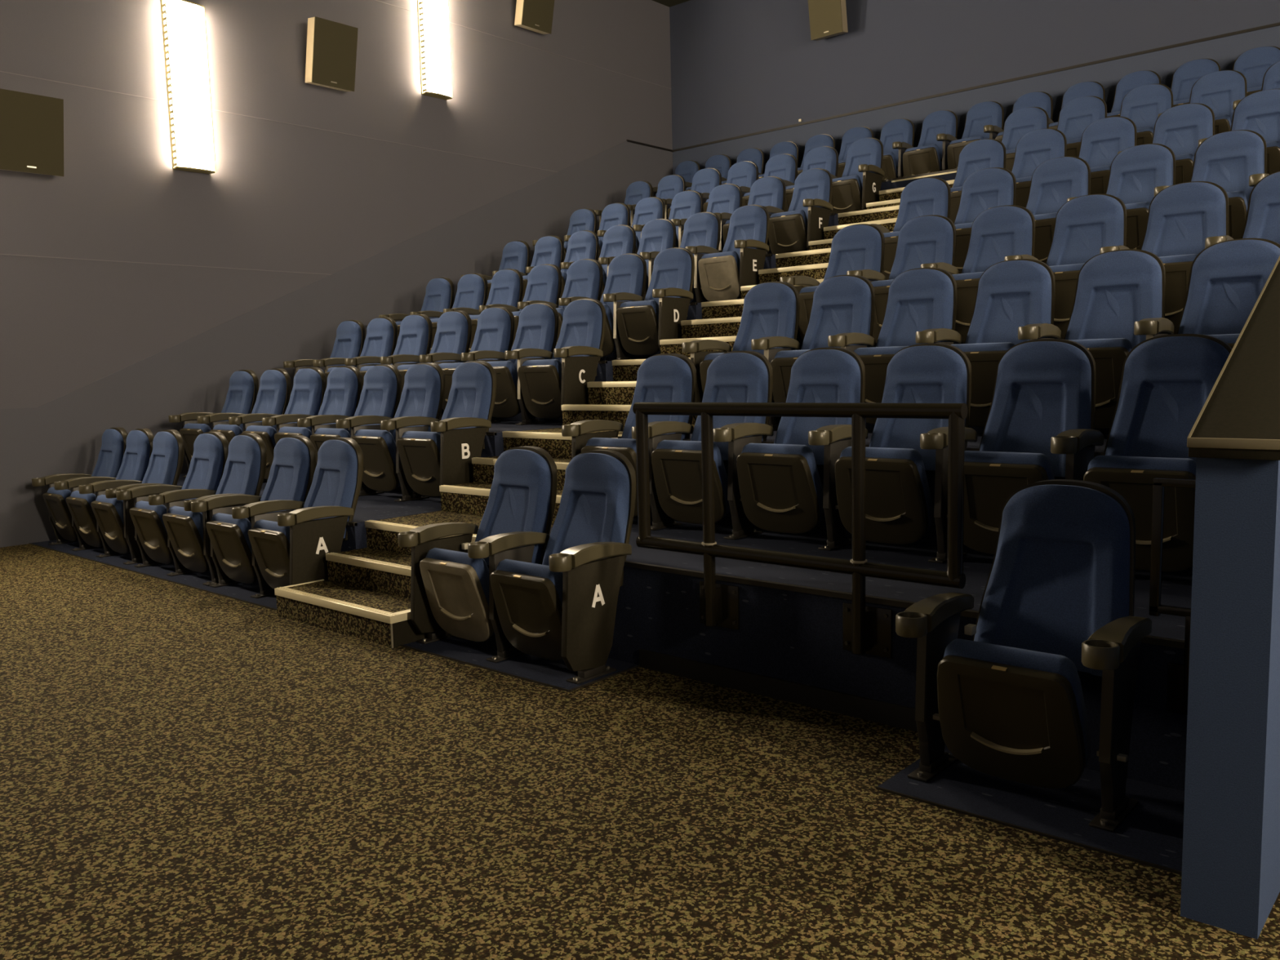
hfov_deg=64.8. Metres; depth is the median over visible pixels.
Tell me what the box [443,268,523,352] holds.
seat
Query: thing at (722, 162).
seat
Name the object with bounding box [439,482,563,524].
stair step
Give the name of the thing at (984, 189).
seat
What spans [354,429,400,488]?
seat cushion
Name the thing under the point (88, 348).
wall
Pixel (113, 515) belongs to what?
seat cushion
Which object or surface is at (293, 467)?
seat
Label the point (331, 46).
wall speaker
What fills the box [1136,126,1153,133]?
seat cushion
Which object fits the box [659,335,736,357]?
stair step
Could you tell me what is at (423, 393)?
seat
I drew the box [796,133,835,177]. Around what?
seat
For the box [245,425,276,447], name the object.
seat cushion
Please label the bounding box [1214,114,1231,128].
seat cushion
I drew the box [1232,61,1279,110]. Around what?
seat
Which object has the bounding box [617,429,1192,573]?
tier
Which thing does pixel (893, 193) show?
stair step
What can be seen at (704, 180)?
seat
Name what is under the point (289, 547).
seat
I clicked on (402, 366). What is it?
seat cushion
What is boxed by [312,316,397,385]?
seat
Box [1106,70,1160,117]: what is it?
seat
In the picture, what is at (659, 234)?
seat
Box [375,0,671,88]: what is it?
trim
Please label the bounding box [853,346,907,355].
seat cushion
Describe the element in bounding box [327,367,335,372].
seat cushion
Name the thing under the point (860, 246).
seat
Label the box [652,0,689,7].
ceiling
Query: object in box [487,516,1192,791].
tier
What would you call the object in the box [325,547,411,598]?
stair step
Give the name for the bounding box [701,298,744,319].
stair step
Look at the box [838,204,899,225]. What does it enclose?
stair step
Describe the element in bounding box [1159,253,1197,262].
seat cushion
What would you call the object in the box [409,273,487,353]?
seat
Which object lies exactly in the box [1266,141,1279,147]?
seat cushion
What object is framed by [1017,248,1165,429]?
seat
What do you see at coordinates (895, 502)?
seat cushion
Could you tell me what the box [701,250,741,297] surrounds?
seat cushion
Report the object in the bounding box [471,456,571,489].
stair step
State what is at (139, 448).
seat
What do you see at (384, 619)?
stair step
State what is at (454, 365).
seat cushion
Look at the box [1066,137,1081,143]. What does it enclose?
seat cushion
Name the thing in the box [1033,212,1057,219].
seat cushion
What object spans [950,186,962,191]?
seat cushion
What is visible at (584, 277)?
seat
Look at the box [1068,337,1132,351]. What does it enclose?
seat cushion
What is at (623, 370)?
stair step
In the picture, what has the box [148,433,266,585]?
seat
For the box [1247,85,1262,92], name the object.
seat cushion
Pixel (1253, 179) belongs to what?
armrest
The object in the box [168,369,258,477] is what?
seat
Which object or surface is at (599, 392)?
stair step
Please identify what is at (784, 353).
seat cushion
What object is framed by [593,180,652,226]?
seat
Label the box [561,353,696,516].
seat
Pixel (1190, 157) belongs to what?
seat cushion
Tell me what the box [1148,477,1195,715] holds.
guard rail
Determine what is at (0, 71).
trim
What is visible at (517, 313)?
seat cushion
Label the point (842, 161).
seat cushion
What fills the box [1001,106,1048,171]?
seat
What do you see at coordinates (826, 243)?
stair step
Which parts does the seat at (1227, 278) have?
armrest, support post, backrest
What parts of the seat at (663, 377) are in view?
armrest, panel, backrest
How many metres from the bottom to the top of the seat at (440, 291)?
0.996 m
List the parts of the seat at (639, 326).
support post, armrest, foot plate, backrest, armrest, panel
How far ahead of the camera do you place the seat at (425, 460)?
7.10 m
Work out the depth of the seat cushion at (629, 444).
5.76 m
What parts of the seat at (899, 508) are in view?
foot plate, support post, armrest, backrest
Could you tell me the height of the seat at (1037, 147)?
0.996 m
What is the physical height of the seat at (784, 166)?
0.996 m
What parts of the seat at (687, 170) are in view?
armrest, backrest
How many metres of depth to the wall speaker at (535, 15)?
12.69 m
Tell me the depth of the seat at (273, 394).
9.09 m
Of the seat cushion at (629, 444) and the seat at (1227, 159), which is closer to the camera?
the seat cushion at (629, 444)
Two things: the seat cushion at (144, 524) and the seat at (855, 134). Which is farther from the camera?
the seat at (855, 134)
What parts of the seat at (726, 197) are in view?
armrest, support post, backrest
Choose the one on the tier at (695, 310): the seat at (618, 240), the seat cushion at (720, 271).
the seat at (618, 240)
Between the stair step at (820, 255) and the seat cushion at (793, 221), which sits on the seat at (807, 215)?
the seat cushion at (793, 221)
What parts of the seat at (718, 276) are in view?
support post, armrest, backrest, armrest, panel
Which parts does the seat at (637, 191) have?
armrest, backrest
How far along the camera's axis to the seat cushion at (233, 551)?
6.55 m
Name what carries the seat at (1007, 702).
on the floor
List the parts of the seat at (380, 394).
armrest, support post, backrest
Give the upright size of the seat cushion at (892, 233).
0.448 m
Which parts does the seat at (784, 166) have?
armrest, backrest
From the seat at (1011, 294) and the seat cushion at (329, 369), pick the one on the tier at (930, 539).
the seat at (1011, 294)
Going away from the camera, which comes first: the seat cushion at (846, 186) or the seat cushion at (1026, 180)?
the seat cushion at (1026, 180)
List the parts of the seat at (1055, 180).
backrest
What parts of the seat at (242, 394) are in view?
armrest, support post, backrest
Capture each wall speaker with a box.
[0,88,63,176]
[305,16,358,91]
[514,0,554,34]
[808,0,848,40]
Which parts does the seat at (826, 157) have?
armrest, backrest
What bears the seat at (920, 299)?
on the tier at (930, 539)
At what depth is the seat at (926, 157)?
12.04 m
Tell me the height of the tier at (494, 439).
0.980 m
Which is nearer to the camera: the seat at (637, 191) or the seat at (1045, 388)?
the seat at (1045, 388)
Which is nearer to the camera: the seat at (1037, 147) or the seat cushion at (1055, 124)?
the seat at (1037, 147)
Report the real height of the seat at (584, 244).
0.996 m
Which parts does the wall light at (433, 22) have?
plate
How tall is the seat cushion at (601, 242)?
0.448 m
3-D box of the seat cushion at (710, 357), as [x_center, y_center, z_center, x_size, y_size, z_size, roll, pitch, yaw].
[0.635,-0.623,6.714,0.447,0.448,0.200,4,8,41]
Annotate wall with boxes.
[0,0,672,547]
[669,0,1279,174]
[1180,255,1279,939]
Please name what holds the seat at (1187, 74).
on the tier at (886, 184)
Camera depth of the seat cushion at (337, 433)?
7.72 m
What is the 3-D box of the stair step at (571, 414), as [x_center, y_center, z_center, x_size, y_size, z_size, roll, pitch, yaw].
[-0.033,0.023,7.321,1.173,1.147,0.307,4,8,41]
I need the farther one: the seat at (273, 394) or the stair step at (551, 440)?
the seat at (273, 394)
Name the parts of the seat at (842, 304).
foot plate, armrest, support post, backrest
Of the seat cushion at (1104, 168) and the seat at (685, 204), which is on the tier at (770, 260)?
the seat at (685, 204)
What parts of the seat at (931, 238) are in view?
armrest, backrest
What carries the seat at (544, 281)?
on the tier at (605, 368)
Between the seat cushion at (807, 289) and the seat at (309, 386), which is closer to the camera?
the seat cushion at (807, 289)
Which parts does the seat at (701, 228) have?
armrest, support post, backrest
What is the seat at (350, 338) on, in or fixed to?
on the tier at (494, 439)
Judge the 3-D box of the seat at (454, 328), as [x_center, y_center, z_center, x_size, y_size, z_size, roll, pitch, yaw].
[-1.913,-1.034,9.122,0.606,0.996,0.672,4,8,41]
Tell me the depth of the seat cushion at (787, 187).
11.49 m
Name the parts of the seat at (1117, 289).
armrest, backrest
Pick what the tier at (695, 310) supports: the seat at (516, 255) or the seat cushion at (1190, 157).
the seat at (516, 255)
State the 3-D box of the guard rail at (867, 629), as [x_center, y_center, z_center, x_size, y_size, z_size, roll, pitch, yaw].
[0.583,0.177,4.084,1.526,0.981,0.101,4,8,41]
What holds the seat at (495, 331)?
on the tier at (494, 439)
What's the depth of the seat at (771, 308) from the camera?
6.87 m
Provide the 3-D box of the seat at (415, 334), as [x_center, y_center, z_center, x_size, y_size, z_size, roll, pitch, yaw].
[-2.344,-1.064,9.500,0.599,0.996,0.681,4,8,41]
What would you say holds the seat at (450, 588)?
on the floor
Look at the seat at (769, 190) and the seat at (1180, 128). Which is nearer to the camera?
the seat at (1180, 128)
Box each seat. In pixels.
[31,426,128,545]
[53,428,154,551]
[78,429,184,564]
[115,431,229,567]
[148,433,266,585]
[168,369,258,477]
[191,435,315,587]
[196,368,291,444]
[228,367,326,482]
[231,437,363,598]
[262,365,362,444]
[283,320,365,377]
[297,364,401,466]
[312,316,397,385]
[335,362,444,496]
[344,314,432,387]
[378,277,454,341]
[380,310,471,395]
[380,360,496,502]
[397,446,557,644]
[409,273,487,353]
[419,306,514,420]
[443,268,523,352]
[461,240,530,304]
[461,302,558,422]
[467,449,635,684]
[479,263,561,346]
[492,235,564,302]
[504,298,605,425]
[517,258,603,344]
[525,230,599,305]
[532,208,596,262]
[558,253,646,356]
[560,224,635,300]
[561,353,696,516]
[564,202,630,261]
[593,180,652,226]
[597,196,665,253]
[598,218,675,300]
[603,247,694,359]
[626,174,685,226]
[631,351,773,530]
[632,190,702,247]
[640,212,720,302]
[652,160,700,196]
[661,168,721,219]
[671,183,742,247]
[681,281,799,421]
[684,204,768,302]
[685,154,731,191]
[700,160,758,212]
[713,347,865,539]
[715,176,785,252]
[721,147,764,184]
[739,153,797,206]
[751,275,875,431]
[758,141,798,178]
[762,168,832,254]
[779,223,884,350]
[782,146,838,212]
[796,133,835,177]
[808,343,971,551]
[827,267,956,424]
[830,137,884,213]
[836,126,873,177]
[846,214,955,342]
[869,177,951,279]
[880,118,914,180]
[892,110,957,177]
[895,479,1151,831]
[915,258,1055,426]
[920,204,1035,342]
[920,338,1095,563]
[936,101,1004,170]
[949,138,1005,223]
[954,167,1016,273]
[983,91,1053,142]
[988,155,1090,263]
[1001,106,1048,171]
[1004,193,1126,339]
[1011,128,1066,207]
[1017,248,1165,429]
[1048,80,1105,128]
[1050,333,1232,572]
[1057,96,1106,157]
[1066,143,1175,249]
[1078,116,1137,194]
[1099,181,1228,333]
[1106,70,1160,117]
[1117,102,1214,184]
[1119,84,1173,145]
[1133,238,1279,348]
[1154,129,1266,239]
[1157,70,1247,134]
[1170,58,1220,106]
[1198,88,1279,174]
[1204,171,1279,248]
[1232,45,1279,96]
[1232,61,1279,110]
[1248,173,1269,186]
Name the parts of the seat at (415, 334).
armrest, support post, backrest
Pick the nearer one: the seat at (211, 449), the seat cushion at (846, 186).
the seat at (211, 449)
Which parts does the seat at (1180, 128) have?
backrest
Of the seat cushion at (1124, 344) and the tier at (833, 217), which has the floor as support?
the tier at (833, 217)
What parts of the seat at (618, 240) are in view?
armrest, backrest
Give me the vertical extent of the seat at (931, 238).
0.996 m
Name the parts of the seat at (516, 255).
armrest, backrest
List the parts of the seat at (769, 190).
support post, armrest, backrest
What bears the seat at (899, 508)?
on the tier at (791, 619)
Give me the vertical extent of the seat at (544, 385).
0.996 m
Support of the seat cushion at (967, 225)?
on the seat at (984, 189)
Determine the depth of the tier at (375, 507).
6.84 m
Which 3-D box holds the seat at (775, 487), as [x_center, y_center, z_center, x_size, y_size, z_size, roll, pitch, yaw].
[0.799,-0.191,5.279,0.606,0.996,0.672,4,8,41]
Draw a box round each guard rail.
[632,402,967,657]
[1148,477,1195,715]
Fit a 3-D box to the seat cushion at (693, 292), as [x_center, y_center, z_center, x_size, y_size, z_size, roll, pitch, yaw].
[0.352,-1.945,9.893,0.447,0.448,0.200,4,8,41]
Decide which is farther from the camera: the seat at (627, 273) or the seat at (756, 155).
the seat at (756, 155)
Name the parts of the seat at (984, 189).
backrest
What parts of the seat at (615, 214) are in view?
armrest, backrest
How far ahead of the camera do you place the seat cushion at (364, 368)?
9.37 m
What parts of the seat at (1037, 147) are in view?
backrest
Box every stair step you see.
[274,579,427,648]
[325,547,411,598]
[364,511,553,555]
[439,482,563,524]
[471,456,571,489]
[502,427,623,459]
[561,404,695,429]
[586,381,636,404]
[612,357,690,381]
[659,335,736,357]
[680,316,741,338]
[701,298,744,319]
[740,279,823,298]
[758,262,828,284]
[775,248,831,267]
[808,238,832,250]
[823,217,897,239]
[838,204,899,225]
[866,198,900,209]
[879,179,954,201]
[891,168,956,182]
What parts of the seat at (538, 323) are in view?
armrest, support post, foot plate, backrest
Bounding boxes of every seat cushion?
[47,486,71,503]
[70,490,96,515]
[95,494,124,525]
[134,500,167,533]
[167,506,203,541]
[183,422,211,432]
[211,512,257,580]
[213,424,242,435]
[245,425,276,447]
[253,519,289,542]
[278,426,311,439]
[314,427,351,437]
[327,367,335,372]
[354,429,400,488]
[360,365,373,370]
[397,364,415,369]
[401,431,440,453]
[426,547,494,635]
[430,318,439,322]
[438,362,463,368]
[469,314,479,319]
[486,360,520,413]
[496,559,562,605]
[511,311,521,316]
[522,359,561,382]
[555,307,564,318]
[560,271,567,282]
[586,437,650,507]
[598,239,603,249]
[602,268,607,285]
[603,303,616,353]
[619,299,660,351]
[635,235,639,250]
[645,272,648,289]
[656,440,730,516]
[675,233,678,247]
[690,280,696,302]
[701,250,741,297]
[703,352,724,360]
[741,443,824,524]
[769,209,807,232]
[773,349,810,359]
[785,185,794,189]
[800,285,817,293]
[831,174,862,196]
[838,159,846,163]
[840,446,933,533]
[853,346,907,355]
[871,279,893,286]
[883,151,897,177]
[883,231,899,237]
[905,143,942,171]
[943,638,1090,767]
[949,135,984,144]
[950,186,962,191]
[951,271,983,279]
[951,342,1015,351]
[954,222,973,229]
[964,450,1054,479]
[1005,148,1015,153]
[1015,176,1031,182]
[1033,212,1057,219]
[1048,122,1057,126]
[1048,262,1084,271]
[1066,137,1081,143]
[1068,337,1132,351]
[1087,455,1195,475]
[1090,164,1111,172]
[1106,111,1119,116]
[1124,201,1150,208]
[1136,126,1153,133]
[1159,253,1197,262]
[1173,98,1189,105]
[1175,153,1194,160]
[1206,333,1239,343]
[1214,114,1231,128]
[1226,191,1248,212]
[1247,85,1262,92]
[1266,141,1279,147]
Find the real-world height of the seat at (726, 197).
0.996 m
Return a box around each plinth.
[28,539,276,610]
[400,634,639,692]
[875,744,1184,875]
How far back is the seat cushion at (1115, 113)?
10.43 m
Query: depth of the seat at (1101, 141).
8.56 m
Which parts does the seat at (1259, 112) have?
armrest, backrest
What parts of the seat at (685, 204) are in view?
armrest, backrest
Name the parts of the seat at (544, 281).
armrest, backrest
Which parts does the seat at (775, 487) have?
foot plate, armrest, support post, backrest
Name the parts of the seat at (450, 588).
foot plate, armrest, panel, backrest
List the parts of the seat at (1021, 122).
backrest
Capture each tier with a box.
[177,473,441,551]
[209,421,562,492]
[323,360,613,422]
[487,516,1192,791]
[600,302,702,360]
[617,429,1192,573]
[689,253,776,302]
[827,213,838,226]
[880,168,956,191]
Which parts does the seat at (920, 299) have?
armrest, support post, backrest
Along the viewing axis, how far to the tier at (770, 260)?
9.52 m
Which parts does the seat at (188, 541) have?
foot plate, armrest, support post, foot plate, armrest, support post, backrest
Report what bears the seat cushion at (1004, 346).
on the seat at (1011, 294)
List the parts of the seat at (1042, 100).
armrest, support post, backrest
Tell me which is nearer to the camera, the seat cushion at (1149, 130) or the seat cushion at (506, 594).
the seat cushion at (506, 594)
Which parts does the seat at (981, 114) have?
support post, armrest, backrest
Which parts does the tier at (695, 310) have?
edge trim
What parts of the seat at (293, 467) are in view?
foot plate, armrest, support post, backrest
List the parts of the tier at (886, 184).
edge trim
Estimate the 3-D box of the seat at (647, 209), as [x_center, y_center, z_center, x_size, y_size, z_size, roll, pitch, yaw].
[-0.083,-2.858,11.913,0.568,0.996,0.681,5,9,45]
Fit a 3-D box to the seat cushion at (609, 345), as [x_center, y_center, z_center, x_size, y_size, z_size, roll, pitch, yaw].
[-0.391,-1.347,9.079,0.447,0.448,0.200,4,8,41]
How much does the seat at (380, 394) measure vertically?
0.996 m
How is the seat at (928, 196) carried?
on the tier
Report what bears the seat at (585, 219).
on the tier at (770, 260)
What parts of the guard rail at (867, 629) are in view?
post, mounting plate, post, mounting plate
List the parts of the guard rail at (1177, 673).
mounting plate, support post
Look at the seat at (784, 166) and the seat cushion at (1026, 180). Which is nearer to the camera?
the seat cushion at (1026, 180)
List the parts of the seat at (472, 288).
armrest, backrest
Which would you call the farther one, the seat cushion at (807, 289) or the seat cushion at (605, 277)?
the seat cushion at (605, 277)
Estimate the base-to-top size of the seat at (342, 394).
0.996 m
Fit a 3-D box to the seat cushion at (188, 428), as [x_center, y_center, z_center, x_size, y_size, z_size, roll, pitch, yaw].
[-4.046,-0.303,9.353,0.447,0.448,0.200,4,8,41]
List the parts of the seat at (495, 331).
armrest, support post, backrest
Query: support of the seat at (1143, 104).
on the tier
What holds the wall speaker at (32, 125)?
attached to the wall at (88, 348)
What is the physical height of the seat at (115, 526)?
0.996 m
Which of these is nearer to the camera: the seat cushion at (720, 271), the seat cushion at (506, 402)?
the seat cushion at (506, 402)
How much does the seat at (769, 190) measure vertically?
0.996 m
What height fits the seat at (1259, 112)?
0.996 m
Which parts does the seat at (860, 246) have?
panel, armrest, backrest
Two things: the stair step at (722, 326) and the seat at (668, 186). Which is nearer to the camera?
the stair step at (722, 326)
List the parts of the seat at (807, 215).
support post, armrest, backrest, armrest, panel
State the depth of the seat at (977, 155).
9.29 m
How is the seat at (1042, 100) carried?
on the tier at (886, 184)
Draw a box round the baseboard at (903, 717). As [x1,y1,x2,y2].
[639,648,917,732]
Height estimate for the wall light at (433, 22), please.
1.560 m
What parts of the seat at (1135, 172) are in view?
backrest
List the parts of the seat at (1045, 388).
foot plate, armrest, support post, backrest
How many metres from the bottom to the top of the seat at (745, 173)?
0.996 m
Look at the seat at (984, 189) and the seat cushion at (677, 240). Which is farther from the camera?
the seat cushion at (677, 240)
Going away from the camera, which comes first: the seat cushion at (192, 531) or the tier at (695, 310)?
the seat cushion at (192, 531)
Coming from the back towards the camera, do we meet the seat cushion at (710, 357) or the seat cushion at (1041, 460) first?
the seat cushion at (710, 357)
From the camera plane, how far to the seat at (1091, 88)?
11.03 m
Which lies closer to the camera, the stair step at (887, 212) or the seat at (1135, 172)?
the seat at (1135, 172)
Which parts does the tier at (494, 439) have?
edge trim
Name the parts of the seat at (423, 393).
armrest, support post, foot plate, backrest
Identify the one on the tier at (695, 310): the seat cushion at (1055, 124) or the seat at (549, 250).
the seat at (549, 250)
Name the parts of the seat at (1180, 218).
armrest, backrest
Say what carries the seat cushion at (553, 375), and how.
on the seat at (544, 385)
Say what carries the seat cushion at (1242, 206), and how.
on the seat at (1227, 159)
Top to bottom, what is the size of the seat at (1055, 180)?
0.996 m
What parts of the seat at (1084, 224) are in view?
armrest, backrest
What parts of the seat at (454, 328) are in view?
armrest, support post, backrest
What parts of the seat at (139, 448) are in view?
support post, armrest, foot plate, backrest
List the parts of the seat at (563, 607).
foot plate, armrest, support post, backrest, armrest, foot plate, panel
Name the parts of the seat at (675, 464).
armrest, support post, foot plate, backrest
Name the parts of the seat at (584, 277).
armrest, backrest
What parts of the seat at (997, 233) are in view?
armrest, backrest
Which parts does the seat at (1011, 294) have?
armrest, support post, backrest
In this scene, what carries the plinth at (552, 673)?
on the floor
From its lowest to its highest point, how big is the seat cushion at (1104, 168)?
0.448 m
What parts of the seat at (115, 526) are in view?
support post, armrest, foot plate, foot plate, armrest, support post, backrest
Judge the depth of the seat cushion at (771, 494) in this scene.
5.08 m
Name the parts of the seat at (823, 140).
backrest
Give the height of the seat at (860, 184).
0.996 m
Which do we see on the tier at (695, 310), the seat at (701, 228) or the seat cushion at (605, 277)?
the seat at (701, 228)
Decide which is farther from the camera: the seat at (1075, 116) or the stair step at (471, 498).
the seat at (1075, 116)
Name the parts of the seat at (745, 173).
armrest, backrest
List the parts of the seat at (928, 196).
armrest, backrest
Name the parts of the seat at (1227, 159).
armrest, backrest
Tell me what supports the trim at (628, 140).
attached to the wall at (88, 348)
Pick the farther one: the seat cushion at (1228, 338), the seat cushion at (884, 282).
the seat cushion at (884, 282)
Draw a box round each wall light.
[160,0,216,173]
[417,0,453,100]
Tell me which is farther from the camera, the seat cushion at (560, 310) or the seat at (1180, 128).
the seat cushion at (560, 310)
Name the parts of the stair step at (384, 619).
corner trim, panel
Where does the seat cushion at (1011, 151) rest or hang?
on the seat at (1021, 122)
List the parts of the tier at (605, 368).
edge trim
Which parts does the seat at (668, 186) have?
armrest, backrest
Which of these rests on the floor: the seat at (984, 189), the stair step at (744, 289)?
the stair step at (744, 289)
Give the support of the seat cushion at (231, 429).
on the seat at (273, 394)
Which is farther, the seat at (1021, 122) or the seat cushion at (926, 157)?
the seat cushion at (926, 157)
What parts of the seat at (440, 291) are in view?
armrest, backrest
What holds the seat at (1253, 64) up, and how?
on the tier at (886, 184)
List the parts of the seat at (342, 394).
armrest, support post, backrest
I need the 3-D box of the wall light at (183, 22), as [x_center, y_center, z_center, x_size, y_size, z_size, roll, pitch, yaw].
[-4.323,-3.765,9.662,0.130,1.560,0.385,4,8,41]
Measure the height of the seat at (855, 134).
0.996 m
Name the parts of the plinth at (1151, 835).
edge trim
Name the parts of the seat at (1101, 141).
backrest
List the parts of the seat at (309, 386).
armrest, support post, backrest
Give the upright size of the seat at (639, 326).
0.996 m
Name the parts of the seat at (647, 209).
armrest, backrest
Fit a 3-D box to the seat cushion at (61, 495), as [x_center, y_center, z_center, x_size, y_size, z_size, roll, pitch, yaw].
[-4.891,0.284,8.627,0.416,0.448,0.200,4,8,41]
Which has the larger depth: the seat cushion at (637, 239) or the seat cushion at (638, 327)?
the seat cushion at (637, 239)
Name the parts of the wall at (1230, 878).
cap moulding, cap moulding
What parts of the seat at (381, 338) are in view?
support post, armrest, backrest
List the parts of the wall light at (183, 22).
plate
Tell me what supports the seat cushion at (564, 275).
on the seat at (584, 244)
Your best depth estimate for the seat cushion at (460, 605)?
4.99 m
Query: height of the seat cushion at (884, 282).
0.448 m
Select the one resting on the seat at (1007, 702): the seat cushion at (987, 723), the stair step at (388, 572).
the seat cushion at (987, 723)
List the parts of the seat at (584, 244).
armrest, backrest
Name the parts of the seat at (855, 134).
backrest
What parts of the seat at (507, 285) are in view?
armrest, backrest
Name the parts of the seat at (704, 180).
armrest, support post, backrest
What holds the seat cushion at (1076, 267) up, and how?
on the seat at (1084, 224)
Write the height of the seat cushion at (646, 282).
0.448 m
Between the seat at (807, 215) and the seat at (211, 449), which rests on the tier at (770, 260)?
the seat at (807, 215)
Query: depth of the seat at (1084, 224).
6.54 m
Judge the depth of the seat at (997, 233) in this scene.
6.92 m
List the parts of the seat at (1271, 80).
armrest, backrest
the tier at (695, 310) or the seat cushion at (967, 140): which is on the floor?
the tier at (695, 310)
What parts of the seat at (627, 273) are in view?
armrest, backrest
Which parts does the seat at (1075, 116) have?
backrest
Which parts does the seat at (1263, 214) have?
armrest, backrest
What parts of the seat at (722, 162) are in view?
armrest, backrest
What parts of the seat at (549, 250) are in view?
armrest, backrest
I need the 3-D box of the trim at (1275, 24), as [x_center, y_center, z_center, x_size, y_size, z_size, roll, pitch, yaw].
[5.466,-4.586,10.774,13.280,0.028,0.022,4,8,41]
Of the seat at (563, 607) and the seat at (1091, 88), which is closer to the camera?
the seat at (563, 607)
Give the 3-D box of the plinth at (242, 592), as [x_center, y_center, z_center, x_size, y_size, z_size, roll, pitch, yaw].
[-3.595,0.653,7.612,4.392,0.007,0.453,4,8,41]
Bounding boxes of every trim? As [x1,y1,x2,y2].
[0,71,557,172]
[0,253,326,274]
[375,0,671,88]
[626,139,672,151]
[672,22,1279,151]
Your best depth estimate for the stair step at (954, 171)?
10.90 m
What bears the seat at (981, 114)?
on the tier at (886, 184)
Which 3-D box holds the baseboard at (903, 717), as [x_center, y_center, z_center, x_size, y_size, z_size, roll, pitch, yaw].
[0.577,0.878,4.240,1.530,0.085,0.014,4,8,41]
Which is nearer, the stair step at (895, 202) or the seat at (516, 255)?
the stair step at (895, 202)
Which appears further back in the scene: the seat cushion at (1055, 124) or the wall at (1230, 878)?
the seat cushion at (1055, 124)
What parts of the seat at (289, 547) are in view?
foot plate, armrest, support post, armrest, panel, backrest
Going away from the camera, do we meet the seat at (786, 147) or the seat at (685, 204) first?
the seat at (685, 204)
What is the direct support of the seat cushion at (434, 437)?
on the seat at (425, 460)
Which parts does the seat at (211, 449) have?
foot plate, armrest, support post, backrest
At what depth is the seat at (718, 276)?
9.51 m
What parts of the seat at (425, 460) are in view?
armrest, foot plate, support post, armrest, panel, backrest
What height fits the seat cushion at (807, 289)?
0.448 m
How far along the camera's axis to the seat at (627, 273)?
9.20 m
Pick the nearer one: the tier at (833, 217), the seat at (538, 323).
the seat at (538, 323)
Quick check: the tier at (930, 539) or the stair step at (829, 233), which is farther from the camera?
the stair step at (829, 233)
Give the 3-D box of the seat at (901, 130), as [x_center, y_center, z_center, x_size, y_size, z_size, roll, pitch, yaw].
[3.009,-3.973,12.424,0.598,0.996,0.681,4,8,41]
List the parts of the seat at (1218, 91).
backrest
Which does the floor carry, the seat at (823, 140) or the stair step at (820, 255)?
the stair step at (820, 255)
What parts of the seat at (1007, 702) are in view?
foot plate, armrest, support post, backrest, foot plate, armrest, support post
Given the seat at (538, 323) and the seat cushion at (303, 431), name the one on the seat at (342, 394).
the seat cushion at (303, 431)
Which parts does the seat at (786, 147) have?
backrest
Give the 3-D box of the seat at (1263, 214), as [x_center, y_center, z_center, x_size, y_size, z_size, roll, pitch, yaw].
[3.643,-1.292,5.719,0.662,0.996,0.658,4,8,41]
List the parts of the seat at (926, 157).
support post, armrest, backrest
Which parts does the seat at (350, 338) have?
armrest, support post, backrest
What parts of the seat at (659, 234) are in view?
armrest, backrest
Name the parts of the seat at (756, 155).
backrest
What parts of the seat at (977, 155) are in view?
backrest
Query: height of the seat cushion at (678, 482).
0.448 m
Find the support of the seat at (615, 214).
on the tier at (770, 260)
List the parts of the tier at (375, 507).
edge trim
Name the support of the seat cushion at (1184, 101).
on the seat at (1187, 74)
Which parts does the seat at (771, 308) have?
armrest, panel, backrest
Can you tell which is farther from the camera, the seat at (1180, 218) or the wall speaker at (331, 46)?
the wall speaker at (331, 46)
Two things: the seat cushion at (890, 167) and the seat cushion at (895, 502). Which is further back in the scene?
the seat cushion at (890, 167)
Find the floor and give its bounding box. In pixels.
[0,543,1279,959]
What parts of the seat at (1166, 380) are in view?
armrest, support post, backrest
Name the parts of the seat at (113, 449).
support post, armrest, foot plate, backrest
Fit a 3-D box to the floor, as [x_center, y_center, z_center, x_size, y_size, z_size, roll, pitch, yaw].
[0.308,0.859,5.330,13.680,0.100,16.400,4,8,41]
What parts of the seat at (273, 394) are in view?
armrest, support post, backrest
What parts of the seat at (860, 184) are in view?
backrest, armrest, panel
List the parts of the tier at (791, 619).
edge trim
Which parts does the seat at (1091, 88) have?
backrest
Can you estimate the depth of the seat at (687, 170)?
14.67 m
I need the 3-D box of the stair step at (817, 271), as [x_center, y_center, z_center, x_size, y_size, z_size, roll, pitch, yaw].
[1.665,-0.796,9.192,1.173,2.287,0.307,4,8,41]
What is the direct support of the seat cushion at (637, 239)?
on the seat at (647, 209)
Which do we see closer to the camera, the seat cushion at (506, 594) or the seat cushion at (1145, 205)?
the seat cushion at (506, 594)
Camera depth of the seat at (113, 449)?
8.72 m
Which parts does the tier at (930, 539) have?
edge trim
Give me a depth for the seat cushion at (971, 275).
6.68 m
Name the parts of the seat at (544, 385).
armrest, foot plate, support post, backrest, armrest, panel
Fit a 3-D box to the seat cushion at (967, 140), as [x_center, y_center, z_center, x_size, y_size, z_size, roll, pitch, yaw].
[3.775,-3.688,11.579,0.447,0.448,0.200,4,8,41]
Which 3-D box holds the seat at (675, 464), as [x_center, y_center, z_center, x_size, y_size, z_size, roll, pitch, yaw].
[0.371,-0.221,5.653,0.563,0.996,0.681,5,9,45]
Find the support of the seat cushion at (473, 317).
on the seat at (507, 285)
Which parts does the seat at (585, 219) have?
armrest, backrest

